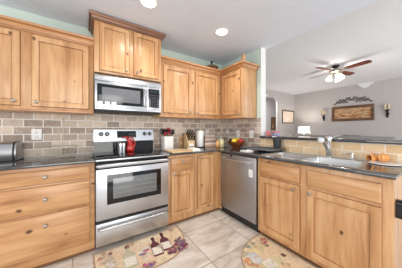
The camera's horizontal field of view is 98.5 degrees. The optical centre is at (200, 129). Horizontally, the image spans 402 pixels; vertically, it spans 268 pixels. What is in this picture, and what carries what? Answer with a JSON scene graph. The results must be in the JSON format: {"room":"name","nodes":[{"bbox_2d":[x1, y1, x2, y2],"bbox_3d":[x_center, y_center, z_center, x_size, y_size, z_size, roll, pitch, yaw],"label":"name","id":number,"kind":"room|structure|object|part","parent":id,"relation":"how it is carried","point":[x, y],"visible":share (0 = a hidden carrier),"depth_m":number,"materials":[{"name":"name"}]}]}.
{"room":"kitchen","nodes":[
{"label":"kitchen","id":0,"kind":"room"},
{"bbox_2d":[0,5,222,156],"bbox_3d":[-1.545,-0.036,2.198,4.910,2.495,0.120,0,0,-34],"label":"wall","id":1,"kind":"structure","parent":0,"point":[7,11],"depth_m":2.06,"materials":[{"name":"green paint"}]},
{"bbox_2d":[31,129,41,139],"bbox_3d":[-1.823,0.052,1.921,0.085,0.120,0.008,0,0,-34],"label":"outlet plate","id":2,"kind":"object","parent":1,"relation":"attached to","point":[36,134],"visible":1,"depth_m":1.92,"materials":[{"name":"white plastic"}]},
{"bbox_2d":[0,14,93,115],"bbox_3d":[-1.748,-0.596,1.744,1.127,0.827,0.384,0,0,-34],"label":"upper cabinet","id":3,"kind":"object","parent":1,"relation":"attached to","point":[44,69],"visible":1,"depth_m":1.71,"materials":[{"name":"brown wood"}]},
{"bbox_3d":[-1.881,-0.572,1.490,0.465,0.696,0.020,0,0,-34],"label":"door","id":4,"kind":"part","parent":3,"relation":"part of","materials":[{"name":"brown wood"}]},
{"bbox_3d":[-1.660,-0.972,1.612,1.127,0.075,0.066,0,0,-34],"label":"crown molding","id":5,"kind":"part","parent":3,"relation":"part of","materials":[{"name":"brown wood"}]},
{"bbox_3d":[-1.677,-0.191,1.637,1.127,0.018,0.006,0,0,-34],"label":"rail","id":6,"kind":"part","parent":3,"relation":"part of","materials":[{"name":"brown wood"}]},
{"bbox_3d":[-1.434,-0.572,1.790,0.465,0.696,0.020,0,0,-34],"label":"door","id":7,"kind":"part","parent":3,"relation":"part of","materials":[{"name":"brown wood"}]},
{"bbox_2d":[0,112,222,156],"bbox_3d":[-0.975,0.029,2.501,3.395,0.535,0.010,0,0,-34],"label":"backsplash","id":8,"kind":"structure","parent":1,"relation":"attached to","point":[78,129],"depth_m":2.12,"materials":[{"name":"tile"}]},
{"bbox_2d":[88,10,165,82],"bbox_3d":[-0.945,-0.956,2.248,0.863,0.631,0.440,0,0,-34],"label":"upper cabinet","id":9,"kind":"object","parent":1,"relation":"attached to","point":[122,48],"visible":0.98,"depth_m":2.06,"materials":[{"name":"brown wood"}]},
{"bbox_3d":[-0.992,-0.929,2.001,0.315,0.533,0.020,0,0,-34],"label":"door","id":10,"kind":"part","parent":9,"relation":"part of","materials":[{"name":"brown wood"}]},
{"bbox_3d":[-0.943,-1.238,2.245,0.863,0.066,0.430,0,0,-34],"label":"crown molding","id":11,"kind":"part","parent":9,"relation":"part of","materials":[{"name":"brown wood"}]},
{"bbox_2d":[94,72,160,115],"bbox_3d":[-0.942,-0.423,2.242,0.758,0.426,0.452,0,0,-34],"label":"microwave","id":12,"kind":"object","parent":9,"relation":"attached to","point":[113,94],"visible":0.96,"depth_m":2.08,"materials":[{"name":"metal"}]},
{"bbox_3d":[-0.934,-0.399,2.055,0.562,0.294,0.028,0,0,-34],"label":"door","id":13,"kind":"part","parent":12,"relation":"part of","materials":[{"name":"metal"}]},
{"bbox_3d":[-0.852,-0.241,2.108,0.756,0.026,0.028,0,0,-34],"label":"trim","id":14,"kind":"part","parent":12,"relation":"part of","materials":[{"name":"metal"}]},
{"bbox_3d":[-0.693,-0.404,2.172,0.024,0.258,0.058,0,0,-34],"label":"handle","id":15,"kind":"part","parent":12,"relation":"part of","materials":[{"name":"silver metal"}]},
{"bbox_3d":[-0.619,-0.399,2.266,0.192,0.294,0.028,0,0,-34],"label":"control panel","id":16,"kind":"part","parent":12,"relation":"part of","materials":[{"name":"metal"}]},
{"bbox_3d":[-0.693,-0.929,2.201,0.315,0.533,0.020,0,0,-34],"label":"door","id":17,"kind":"part","parent":9,"relation":"part of","materials":[{"name":"brown wood"}]},
{"bbox_2d":[152,55,220,119],"bbox_3d":[-0.183,-0.594,2.791,1.097,0.824,0.384,0,0,-34],"label":"upper cabinet","id":18,"kind":"object","parent":1,"relation":"attached to","point":[189,90],"visible":0.96,"depth_m":2.62,"materials":[{"name":"brown wood"}]},
{"bbox_3d":[-0.334,-0.572,2.525,0.457,0.670,0.020,0,0,-34],"label":"door","id":19,"kind":"part","parent":18,"relation":"part of","materials":[{"name":"brown wood"}]},
{"bbox_3d":[-0.113,-0.192,2.683,1.094,0.020,0.006,0,0,-34],"label":"rail","id":20,"kind":"part","parent":18,"relation":"part of","materials":[{"name":"brown wood"}]},
{"bbox_3d":[-0.095,-0.970,2.659,1.097,0.072,0.066,0,0,-34],"label":"crown molding","id":21,"kind":"part","parent":18,"relation":"part of","materials":[{"name":"brown wood"}]},
{"bbox_3d":[0.100,-0.572,2.815,0.460,0.670,0.020,0,0,-34],"label":"door","id":22,"kind":"part","parent":18,"relation":"part of","materials":[{"name":"brown wood"}]},
{"bbox_2d":[207,61,217,68],"bbox_3d":[0.187,-1.078,3.043,0.231,0.270,0.231,0,0,-34],"label":"lidded basket","id":23,"kind":"object","parent":18,"relation":"on","point":[211,65],"visible":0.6,"depth_m":2.95,"materials":[{"name":"brown wicker"}]},
{"bbox_2d":[43,208,317,267],"bbox_3d":[1.325,1.242,3.383,11.000,0.060,6.100,0,0,-34],"label":"floor","id":24,"kind":"structure","parent":0,"point":[215,239],"depth_m":1.83,"materials":[{"name":"tile"}]},
{"bbox_2d":[0,163,94,267],"bbox_3d":[-1.675,0.767,1.633,1.126,0.890,0.650,0,0,-34],"label":"base cabinet","id":25,"kind":"object","parent":24,"relation":"on","point":[47,214],"visible":0.97,"depth_m":1.50,"materials":[{"name":"brown wood"}]},
{"bbox_3d":[-1.354,0.914,1.506,0.658,0.360,0.020,0,0,-34],"label":"drawer","id":26,"kind":"part","parent":25,"relation":"part of","materials":[{"name":"brown wood"}]},
{"bbox_3d":[-1.354,0.603,1.506,0.658,0.227,0.020,0,0,-34],"label":"drawer","id":27,"kind":"part","parent":25,"relation":"part of","materials":[{"name":"brown wood"}]},
{"bbox_3d":[-1.354,0.412,1.506,0.658,0.124,0.020,0,0,-34],"label":"drawer","id":28,"kind":"part","parent":25,"relation":"part of","materials":[{"name":"brown wood"}]},
{"bbox_2d":[0,153,94,170],"bbox_3d":[-1.687,0.308,1.634,1.147,0.023,0.637,0,0,-34],"label":"countertop","id":29,"kind":"structure","parent":25,"relation":"on","point":[39,161],"depth_m":1.62,"materials":[{"name":"stone"}]},
{"bbox_2d":[0,141,23,161],"bbox_3d":[-1.972,0.206,1.620,0.397,0.180,0.274,0,0,-34],"label":"bread box","id":30,"kind":"object","parent":29,"relation":"on","point":[9,151],"visible":1,"depth_m":1.62,"materials":[{"name":"metal"}]},
{"bbox_2d":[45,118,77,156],"bbox_3d":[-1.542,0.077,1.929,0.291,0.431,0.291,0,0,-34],"label":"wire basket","id":31,"kind":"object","parent":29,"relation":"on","point":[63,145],"visible":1,"depth_m":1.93,"materials":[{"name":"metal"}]},
{"bbox_2d":[93,129,169,247],"bbox_3d":[-0.870,0.586,2.136,0.762,1.192,0.710,0,0,-34],"label":"range","id":32,"kind":"object","parent":24,"relation":"on","point":[131,188],"visible":0.99,"depth_m":1.90,"materials":[{"name":"metal"}]},
{"bbox_2d":[119,143,121,153],"bbox_3d":[-0.961,0.222,2.071,0.032,0.136,0.032,0,0,-34],"label":"shaker","id":33,"kind":"object","parent":32,"relation":"on","point":[120,144],"visible":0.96,"depth_m":2.06,"materials":[{"name":"metal"}]},
{"bbox_2d":[122,143,124,153],"bbox_3d":[-0.929,0.222,2.086,0.032,0.136,0.032,0,0,-34],"label":"shaker","id":34,"kind":"object","parent":32,"relation":"on","point":[123,144],"visible":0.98,"depth_m":2.08,"materials":[{"name":"metal"}]},
{"bbox_3d":[-1.018,0.062,2.379,0.243,0.090,0.019,0,0,-34],"label":"display panel","id":35,"kind":"part","parent":32,"relation":"part of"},
{"bbox_2d":[123,136,135,151],"bbox_3d":[-0.966,0.187,2.341,0.102,0.205,0.152,0,0,27],"label":"pitcher","id":36,"kind":"object","parent":32,"relation":"on","point":[130,146],"visible":0.98,"depth_m":2.33,"materials":[{"name":"red ceramic"}]},
{"bbox_2d":[93,149,167,162],"bbox_3d":[-0.879,0.305,2.151,0.762,0.029,0.638,0,0,-34],"label":"cooktop","id":37,"kind":"object","parent":32,"relation":"in","point":[103,156],"depth_m":1.99,"materials":[{"name":"black glass"}]},
{"bbox_3d":[-0.725,1.045,1.919,0.758,0.223,0.055,0,0,-34],"label":"warming drawer","id":38,"kind":"part","parent":32,"relation":"part of","materials":[{"name":"metal"}]},
{"bbox_3d":[-0.725,0.649,1.919,0.758,0.510,0.055,0,0,-34],"label":"oven door","id":39,"kind":"part","parent":32,"relation":"part of","materials":[{"name":"metal"}]},
{"bbox_3d":[-0.726,0.366,1.921,0.758,0.053,0.050,0,0,-34],"label":"door trim","id":40,"kind":"part","parent":32,"relation":"part of","materials":[{"name":"silver metal"}]},
{"bbox_3d":[-0.706,0.303,1.891,0.762,0.017,0.022,0,0,-34],"label":"trim","id":41,"kind":"part","parent":32,"relation":"part of","materials":[{"name":"metal"}]},
{"bbox_3d":[-0.693,0.976,1.873,0.733,0.027,0.063,0,0,-34],"label":"handle","id":42,"kind":"part","parent":32,"relation":"part of","materials":[{"name":"metal"}]},
{"bbox_3d":[-0.692,0.356,1.871,0.758,0.032,0.072,0,0,-34],"label":"handle","id":43,"kind":"part","parent":32,"relation":"part of","materials":[{"name":"metal"}]},
{"bbox_3d":[-0.706,0.603,1.894,0.457,0.207,0.002,0,0,-34],"label":"glass pane","id":44,"kind":"part","parent":32,"relation":"part of","materials":[{"name":"grey glass"}]},
{"bbox_2d":[93,227,187,267],"bbox_3d":[-0.535,1.199,1.713,0.890,0.024,0.479,0,0,-34],"label":"kitchen rug","id":45,"kind":"object","parent":24,"relation":"on","point":[152,251],"visible":1,"depth_m":1.70,"materials":[{"name":"beige fabric"}]},
{"bbox_2d":[166,154,193,225],"bbox_3d":[-0.402,0.767,2.484,0.388,0.890,0.650,0,0,-34],"label":"base cabinet","id":46,"kind":"object","parent":24,"relation":"on","point":[180,204],"visible":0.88,"depth_m":2.23,"materials":[{"name":"brown wood"}]},
{"bbox_3d":[-0.240,0.434,2.251,0.322,0.155,0.020,0,0,-34],"label":"drawer","id":47,"kind":"part","parent":46,"relation":"part of","materials":[{"name":"brown wood"}]},
{"bbox_3d":[-0.240,0.813,2.251,0.322,0.558,0.020,0,0,-34],"label":"door","id":48,"kind":"part","parent":46,"relation":"part of","materials":[{"name":"brown wood"}]},
{"bbox_2d":[194,151,221,216],"bbox_3d":[-0.047,0.767,2.721,0.458,0.890,0.650,0,0,-34],"label":"base cabinet","id":49,"kind":"object","parent":24,"relation":"on","point":[206,165],"visible":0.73,"depth_m":2.46,"materials":[{"name":"brown wood"}]},
{"bbox_3d":[0.066,0.723,2.455,0.282,0.747,0.020,0,0,-34],"label":"door","id":50,"kind":"part","parent":49,"relation":"part of","materials":[{"name":"brown wood"}]},
{"bbox_2d":[154,145,401,179],"bbox_3d":[0.505,0.308,2.046,1.416,0.023,2.389,0,0,-34],"label":"countertop","id":51,"kind":"structure","parent":49,"relation":"on","point":[381,171],"depth_m":1.57,"materials":[{"name":"stone"}]},
{"bbox_2d":[161,136,173,149],"bbox_3d":[-0.511,0.197,2.630,0.153,0.198,0.153,0,0,-34],"label":"utensil crock","id":52,"kind":"object","parent":51,"relation":"on","point":[167,142],"visible":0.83,"depth_m":2.57,"materials":[{"name":"white ceramic"}]},
{"bbox_2d":[164,148,191,152],"bbox_3d":[-0.315,0.285,2.373,0.290,0.022,0.295,0,0,-34],"label":"cutting board","id":53,"kind":"object","parent":51,"relation":"on","point":[180,150],"visible":0.98,"depth_m":2.29,"materials":[{"name":"brown wood"}]},
{"bbox_2d":[179,136,183,146],"bbox_3d":[-0.325,0.201,2.927,0.100,0.190,0.010,0,0,-34],"label":"serving board","id":54,"kind":"object","parent":51,"relation":"on","point":[181,138],"visible":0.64,"depth_m":2.92,"materials":[{"name":"brown wood"}]},
{"bbox_2d":[184,129,194,148],"bbox_3d":[-0.180,0.145,2.776,0.116,0.302,0.248,0,0,-26],"label":"knife block","id":55,"kind":"object","parent":51,"relation":"on","point":[189,142],"visible":1,"depth_m":2.73,"materials":[{"name":"brown wood"}]},
{"bbox_2d":[188,147,200,151],"bbox_3d":[-0.112,0.274,2.461,0.133,0.043,0.195,0,0,-34],"label":"dish towel","id":56,"kind":"object","parent":51,"relation":"on","point":[192,148],"visible":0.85,"depth_m":2.40,"materials":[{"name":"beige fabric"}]},
{"bbox_2d":[196,129,203,147],"bbox_3d":[-0.021,0.139,2.940,0.150,0.315,0.150,0,0,-34],"label":"paper towel holder","id":57,"kind":"object","parent":51,"relation":"on","point":[199,134],"visible":0.98,"depth_m":2.88,"materials":[{"name":"white paper"}]},
{"bbox_2d":[204,135,215,146],"bbox_3d":[0.143,0.194,3.122,0.295,0.205,0.120,0,0,-34],"label":"board","id":58,"kind":"object","parent":51,"relation":"on","point":[209,140],"visible":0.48,"depth_m":3.12,"materials":[{"name":"beige wood"}]},
{"bbox_2d":[218,138,223,146],"bbox_3d":[0.349,0.219,2.977,0.106,0.155,0.106,0,0,-34],"label":"canister","id":59,"kind":"object","parent":51,"relation":"on","point":[221,141],"visible":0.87,"depth_m":2.93,"materials":[{"name":"yellow ceramic"}]},
{"bbox_2d":[219,140,223,146],"bbox_3d":[0.349,0.238,2.977,0.106,0.116,0.106,0,0,-34],"label":"jar","id":60,"kind":"object","parent":51,"relation":"on","point":[221,142],"depth_m":2.93,"materials":[{"name":"yellow glass"}]},
{"bbox_2d":[227,141,244,147],"bbox_3d":[0.579,0.244,2.854,0.304,0.104,0.304,0,0,-34],"label":"fruit bowl","id":61,"kind":"object","parent":51,"relation":"on","point":[233,144],"visible":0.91,"depth_m":2.76,"materials":[{"name":"brown wood"}]},
{"bbox_2d":[244,146,285,152],"bbox_3d":[0.886,0.273,2.422,0.340,0.047,0.440,0,0,-34],"label":"dish rack","id":62,"kind":"object","parent":51,"relation":"on","point":[267,149],"visible":0.88,"depth_m":2.34,"materials":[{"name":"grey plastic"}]},
{"bbox_2d":[273,138,281,147],"bbox_3d":[1.041,0.183,2.369,0.112,0.132,0.112,0,0,-34],"label":"tumbler","id":63,"kind":"object","parent":62,"relation":"on","point":[276,141],"visible":0.98,"depth_m":2.33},
{"bbox_2d":[261,152,368,167],"bbox_3d":[1.124,0.392,1.823,0.400,0.198,0.894,0,0,-34],"label":"sink","id":64,"kind":"object","parent":51,"relation":"in","point":[333,161],"visible":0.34,"depth_m":1.82,"materials":[{"name":"metal"}]},
{"bbox_3d":[0.999,0.393,2.009,0.400,0.198,0.446,0,0,-34],"label":"bowl","id":65,"kind":"part","parent":64,"relation":"part of","materials":[{"name":"metal"}]},
{"bbox_3d":[1.248,0.393,1.637,0.400,0.198,0.446,0,0,-34],"label":"bowl","id":66,"kind":"part","parent":64,"relation":"part of","materials":[{"name":"metal"}]},
{"bbox_2d":[317,135,339,157],"bbox_3d":[1.315,0.175,1.822,0.242,0.242,0.107,0,0,-13],"label":"faucet","id":67,"kind":"object","parent":51,"relation":"on","point":[327,143],"visible":1,"depth_m":1.83,"materials":[{"name":"silver metal"}]},
{"bbox_3d":[1.302,0.166,1.823,0.169,0.170,0.048,0,0,-31],"label":"spout","id":68,"kind":"part","parent":67,"relation":"part of","materials":[{"name":"silver metal"}]},
{"bbox_2d":[342,153,354,159],"bbox_3d":[1.450,0.260,1.700,0.116,0.072,0.044,0,0,-7],"label":"soap dispenser","id":69,"kind":"object","parent":51,"relation":"on","point":[351,154],"visible":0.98,"depth_m":1.70,"materials":[{"name":"silver metal"}]},
{"bbox_2d":[366,153,377,160],"bbox_3d":[1.583,0.251,1.596,0.071,0.082,0.061,0,0,1],"label":"mug","id":70,"kind":"object","parent":51,"relation":"on","point":[370,157],"visible":0.87,"depth_m":1.59,"materials":[{"name":"orange ceramic"}]},
{"bbox_2d":[368,161,401,165],"bbox_3d":[1.576,0.290,1.488,0.204,0.013,0.204,0,0,-34],"label":"plate","id":71,"kind":"object","parent":51,"relation":"on","point":[372,162],"visible":0.97,"depth_m":1.48,"materials":[{"name":"white ceramic"}]},
{"bbox_2d":[377,151,389,161],"bbox_3d":[1.617,0.236,1.536,0.075,0.094,0.075,0,0,-11],"label":"gourd","id":72,"kind":"object","parent":71,"relation":"on","point":[383,157],"visible":1,"depth_m":1.51,"materials":[{"name":"orange ceramic"}]},
{"bbox_2d":[220,152,259,232],"bbox_3d":[0.684,0.768,2.425,0.662,0.888,0.644,0,0,-34],"label":"dishwasher","id":73,"kind":"object","parent":24,"relation":"on","point":[238,173],"visible":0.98,"depth_m":2.21,"materials":[{"name":"metal"}]},
{"bbox_3d":[0.446,0.392,2.242,0.061,0.036,0.514,0,0,-34],"label":"handle","id":74,"kind":"part","parent":73,"relation":"part of","materials":[{"name":"metal"}]},
{"bbox_2d":[241,234,316,267],"bbox_3d":[0.715,1.200,1.454,0.560,0.023,0.950,0,0,-34],"label":"kitchen rug","id":75,"kind":"object","parent":24,"relation":"on","point":[260,251],"visible":1,"depth_m":1.64,"materials":[{"name":"beige fabric"}]},
{"bbox_2d":[258,155,401,267],"bbox_3d":[1.183,0.767,1.720,0.647,0.890,1.064,0,0,-34],"label":"base cabinet","id":76,"kind":"object","parent":24,"relation":"on","point":[328,218],"visible":0.95,"depth_m":1.40,"materials":[{"name":"brown wood"}]},
{"bbox_3d":[0.796,0.433,1.789,0.020,0.142,0.438,0,0,-34],"label":"drawer","id":77,"kind":"part","parent":76,"relation":"part of","materials":[{"name":"brown wood"}]},
{"bbox_3d":[0.796,0.825,1.789,0.020,0.603,0.438,0,0,-34],"label":"door","id":78,"kind":"part","parent":76,"relation":"part of","materials":[{"name":"brown wood"}]},
{"bbox_3d":[1.083,0.825,1.361,0.020,0.603,0.477,0,0,-34],"label":"door","id":79,"kind":"part","parent":76,"relation":"part of","materials":[{"name":"brown wood"}]},
{"bbox_3d":[1.083,0.433,1.361,0.020,0.142,0.477,0,0,-34],"label":"drawer","id":80,"kind":"part","parent":76,"relation":"part of","materials":[{"name":"brown wood"}]},
{"bbox_3d":[1.504,0.767,1.304,0.575,0.890,0.015,0,0,-34],"label":"panel","id":81,"kind":"part","parent":76,"relation":"part of","materials":[{"name":"brown wood"}]},
{"bbox_2d":[396,199,401,218],"bbox_3d":[1.335,0.532,1.159,0.070,0.120,0.036,0,0,-34],"label":"outlet plate","id":82,"kind":"object","parent":76,"relation":"attached to","point":[398,201],"visible":1,"depth_m":1.14,"materials":[{"name":"black plastic"}]},
{"bbox_2d":[292,135,396,139],"bbox_3d":[3.938,0.684,4.926,0.960,1.055,2.280,0,0,-34],"label":"sofa","id":83,"kind":"object","parent":24,"relation":"on","point":[364,137],"visible":0.06,"depth_m":4.31,"materials":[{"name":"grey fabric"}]},
{"bbox_3d":[3.850,0.882,6.479,0.520,0.660,0.520,0,0,-34],"label":"side table","id":84,"kind":"object","parent":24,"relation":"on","visible":0},
{"bbox_2d":[298,126,309,132],"bbox_3d":[3.850,0.215,6.479,0.400,0.670,0.400,0,0,-34],"label":"table lamp","id":85,"kind":"object","parent":84,"relation":"on","point":[306,129],"visible":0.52,"depth_m":6.32,"materials":[{"name":"white fabric"}]},
{"bbox_2d":[0,0,377,64],"bbox_3d":[-0.536,-1.433,0.707,4.930,0.300,3.720,0,0,-34],"label":"ceiling","id":86,"kind":"structure","parent":0,"point":[189,27],"depth_m":1.96,"materials":[{"name":"paint"}]},
{"bbox_2d":[139,0,157,8],"bbox_3d":[-0.527,-1.280,1.742,0.184,0.006,0.184,0,0,-34],"label":"recessed light","id":87,"kind":"object","parent":86,"relation":"in","point":[150,4],"visible":1,"depth_m":1.75,"materials":[{"name":"white plastic"}]},
{"bbox_2d":[215,28,228,35],"bbox_3d":[0.273,-1.280,2.273,0.184,0.006,0.184,0,0,-34],"label":"recessed light","id":88,"kind":"object","parent":86,"relation":"in","point":[221,31],"visible":1,"depth_m":2.27,"materials":[{"name":"white plastic"}]},
{"bbox_2d":[223,48,260,145],"bbox_3d":[0.732,-0.036,3.107,0.115,2.495,0.900,0,0,-34],"label":"wall","id":89,"kind":"structure","parent":0,"point":[254,56],"depth_m":2.75,"materials":[{"name":"green paint"}]},
{"bbox_2d":[220,60,259,119],"bbox_3d":[0.586,-0.594,2.853,0.384,0.824,0.632,0,0,-34],"label":"upper cabinet","id":90,"kind":"object","parent":89,"relation":"attached to","point":[239,79],"visible":0.99,"depth_m":2.69,"materials":[{"name":"brown wood"}]},
{"bbox_3d":[0.476,-0.570,2.772,0.020,0.675,0.428,0,0,-34],"label":"door","id":91,"kind":"part","parent":90,"relation":"part of","materials":[{"name":"brown wood"}]},
{"bbox_3d":[0.586,-0.970,2.853,0.384,0.072,0.632,0,0,-34],"label":"crown molding","id":92,"kind":"part","parent":90,"relation":"part of","materials":[{"name":"brown wood"}]},
{"bbox_2d":[223,118,260,146],"bbox_3d":[0.682,0.054,3.068,0.010,0.485,0.890,0,0,-34],"label":"backsplash","id":93,"kind":"structure","parent":89,"relation":"attached to","point":[243,125],"depth_m":2.97,"materials":[{"name":"tile"}]},
{"bbox_2d":[249,130,252,137],"bbox_3d":[0.822,0.072,2.840,0.010,0.125,0.090,0,0,-34],"label":"switch plate","id":94,"kind":"object","parent":89,"relation":"attached to","point":[250,131],"visible":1,"depth_m":2.84,"materials":[{"name":"white plastic"}]},
{"bbox_2d":[261,48,265,135],"bbox_3d":[0.983,-0.596,2.731,0.115,1.375,0.004,0,0,-34],"label":"trim","id":95,"kind":"structure","parent":89,"relation":"attached to","point":[263,51],"depth_m":2.73,"materials":[{"name":"white paint"}]},
{"bbox_2d":[266,98,275,135],"bbox_3d":[1.698,-0.138,7.242,6.090,2.700,0.100,0,0,-34],"label":"wall","id":96,"kind":"structure","parent":0,"point":[270,103],"depth_m":8.26,"materials":[{"name":"beige paint"}]},
{"bbox_2d":[271,117,275,129],"bbox_3d":[3.495,-0.300,8.362,0.363,0.621,0.036,0,0,-34],"label":"framed picture","id":97,"kind":"object","parent":96,"relation":"attached to","point":[273,119],"visible":1,"depth_m":8.38,"materials":[{"name":"brown wood"}]},
{"bbox_2d":[266,89,294,135],"bbox_3d":[1.923,-0.138,6.047,5.135,2.700,0.070,0,0,-34],"label":"wall","id":98,"kind":"structure","parent":0,"point":[284,101],"depth_m":6.92,"materials":[{"name":"beige paint"}]},
{"bbox_2d":[282,110,293,123],"bbox_3d":[3.574,-0.523,7.089,0.853,0.532,0.034,0,0,-34],"label":"framed picture","id":99,"kind":"object","parent":98,"relation":"attached to","point":[287,116],"visible":1,"depth_m":7.08,"materials":[{"name":"beige paper"}]},
{"bbox_2d":[266,0,401,98],"bbox_3d":[3.374,-1.538,4.754,6.070,0.100,6.100,0,0,-34],"label":"ceiling","id":100,"kind":"structure","parent":0,"point":[373,31],"depth_m":3.34,"materials":[{"name":"paint"}]},
{"bbox_2d":[309,60,371,81],"bbox_3d":[3.133,-1.288,4.027,0.962,0.400,0.962,0,0,23],"label":"ceiling fan","id":101,"kind":"object","parent":100,"relation":"hanging from","point":[339,72],"visible":1,"depth_m":3.94,"materials":[{"name":"brown wood"}]},
{"bbox_3d":[3.146,-1.205,3.887,0.122,0.132,0.120,0,0,-34],"label":"lamp shade","id":102,"kind":"part","parent":101,"relation":"part of","materials":[{"name":"white glass"}]},
{"bbox_3d":[3.525,-1.367,4.183,0.445,0.037,0.136,0,0,-22],"label":"blade","id":103,"kind":"part","parent":101,"relation":"part of","materials":[{"name":"brown wood"}]},
{"bbox_3d":[3.289,-1.367,3.634,0.136,0.037,0.445,0,0,-22],"label":"blade","id":104,"kind":"part","parent":101,"relation":"part of","materials":[{"name":"brown wood"}]},
{"bbox_2d":[295,77,401,139],"bbox_3d":[5.396,-0.138,5.382,0.100,2.700,4.897,0,0,-34],"label":"wall","id":105,"kind":"structure","parent":0,"point":[309,106],"depth_m":5.77,"materials":[{"name":"beige paint"}]},
{"bbox_2d":[321,110,324,120],"bbox_3d":[4.556,-0.519,6.450,0.110,0.397,0.144,0,0,-34],"label":"wall sconce","id":106,"kind":"object","parent":105,"relation":"attached to","point":[322,111],"visible":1,"depth_m":6.45,"materials":[{"name":"black metal"}]},
{"bbox_2d":[332,103,373,121],"bbox_3d":[5.035,-0.556,5.800,0.036,0.513,1.108,0,0,-34],"label":"wall picture","id":107,"kind":"object","parent":105,"relation":"attached to","point":[364,111],"visible":1,"depth_m":5.74,"materials":[{"name":"brown wood"}]},
{"bbox_2d":[335,107,370,118],"bbox_3d":[5.043,-0.556,5.805,0.007,0.342,0.938,0,0,-34],"label":"print","id":108,"kind":"object","parent":107,"relation":"attached to","point":[340,112],"depth_m":5.76},
{"bbox_2d":[333,96,372,104],"bbox_3d":[5.046,-0.993,5.797,0.021,0.224,1.025,0,0,-34],"label":"scroll","id":109,"kind":"object","parent":105,"relation":"attached to","point":[354,96],"visible":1,"depth_m":5.75,"materials":[{"name":"black metal"}]},
{"bbox_2d":[357,81,374,87],"bbox_3d":[5.225,-1.416,5.504,0.050,0.145,0.430,0,0,-34],"label":"trim","id":110,"kind":"structure","parent":105,"relation":"attached to","point":[363,85],"depth_m":5.48,"materials":[{"name":"paint"}]},
{"bbox_2d":[383,104,389,117],"bbox_3d":[5.466,-0.550,5.089,0.110,0.397,0.144,0,0,-34],"label":"wall sconce","id":111,"kind":"object","parent":105,"relation":"attached to","point":[384,105],"visible":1,"depth_m":5.08,"materials":[{"name":"black metal"}]},
{"bbox_3d":[1.496,0.671,1.964,0.115,1.082,1.850,0,0,-34],"label":"wall","id":112,"kind":"structure","parent":0,"visible":0},
{"bbox_2d":[260,138,401,163],"bbox_3d":[1.443,0.213,1.928,0.012,0.167,1.850,0,0,-34],"label":"backsplash","id":113,"kind":"structure","parent":112,"relation":"attached to","point":[360,150],"depth_m":1.83,"materials":[{"name":"tile"}]},
{"bbox_2d":[260,136,401,144],"bbox_3d":[1.556,0.112,1.982,0.315,0.032,1.875,0,0,-34],"label":"bar ledge","id":114,"kind":"object","parent":112,"relation":"on","point":[355,140],"visible":0.79,"depth_m":1.80,"materials":[{"name":"stone"}]},
{"bbox_2d":[272,131,279,135],"bbox_3d":[1.177,0.056,2.706,0.116,0.078,0.116,0,0,-34],"label":"tin","id":115,"kind":"object","parent":114,"relation":"on","point":[275,133],"visible":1,"depth_m":2.66,"materials":[{"name":"purple metal"}]}
]}

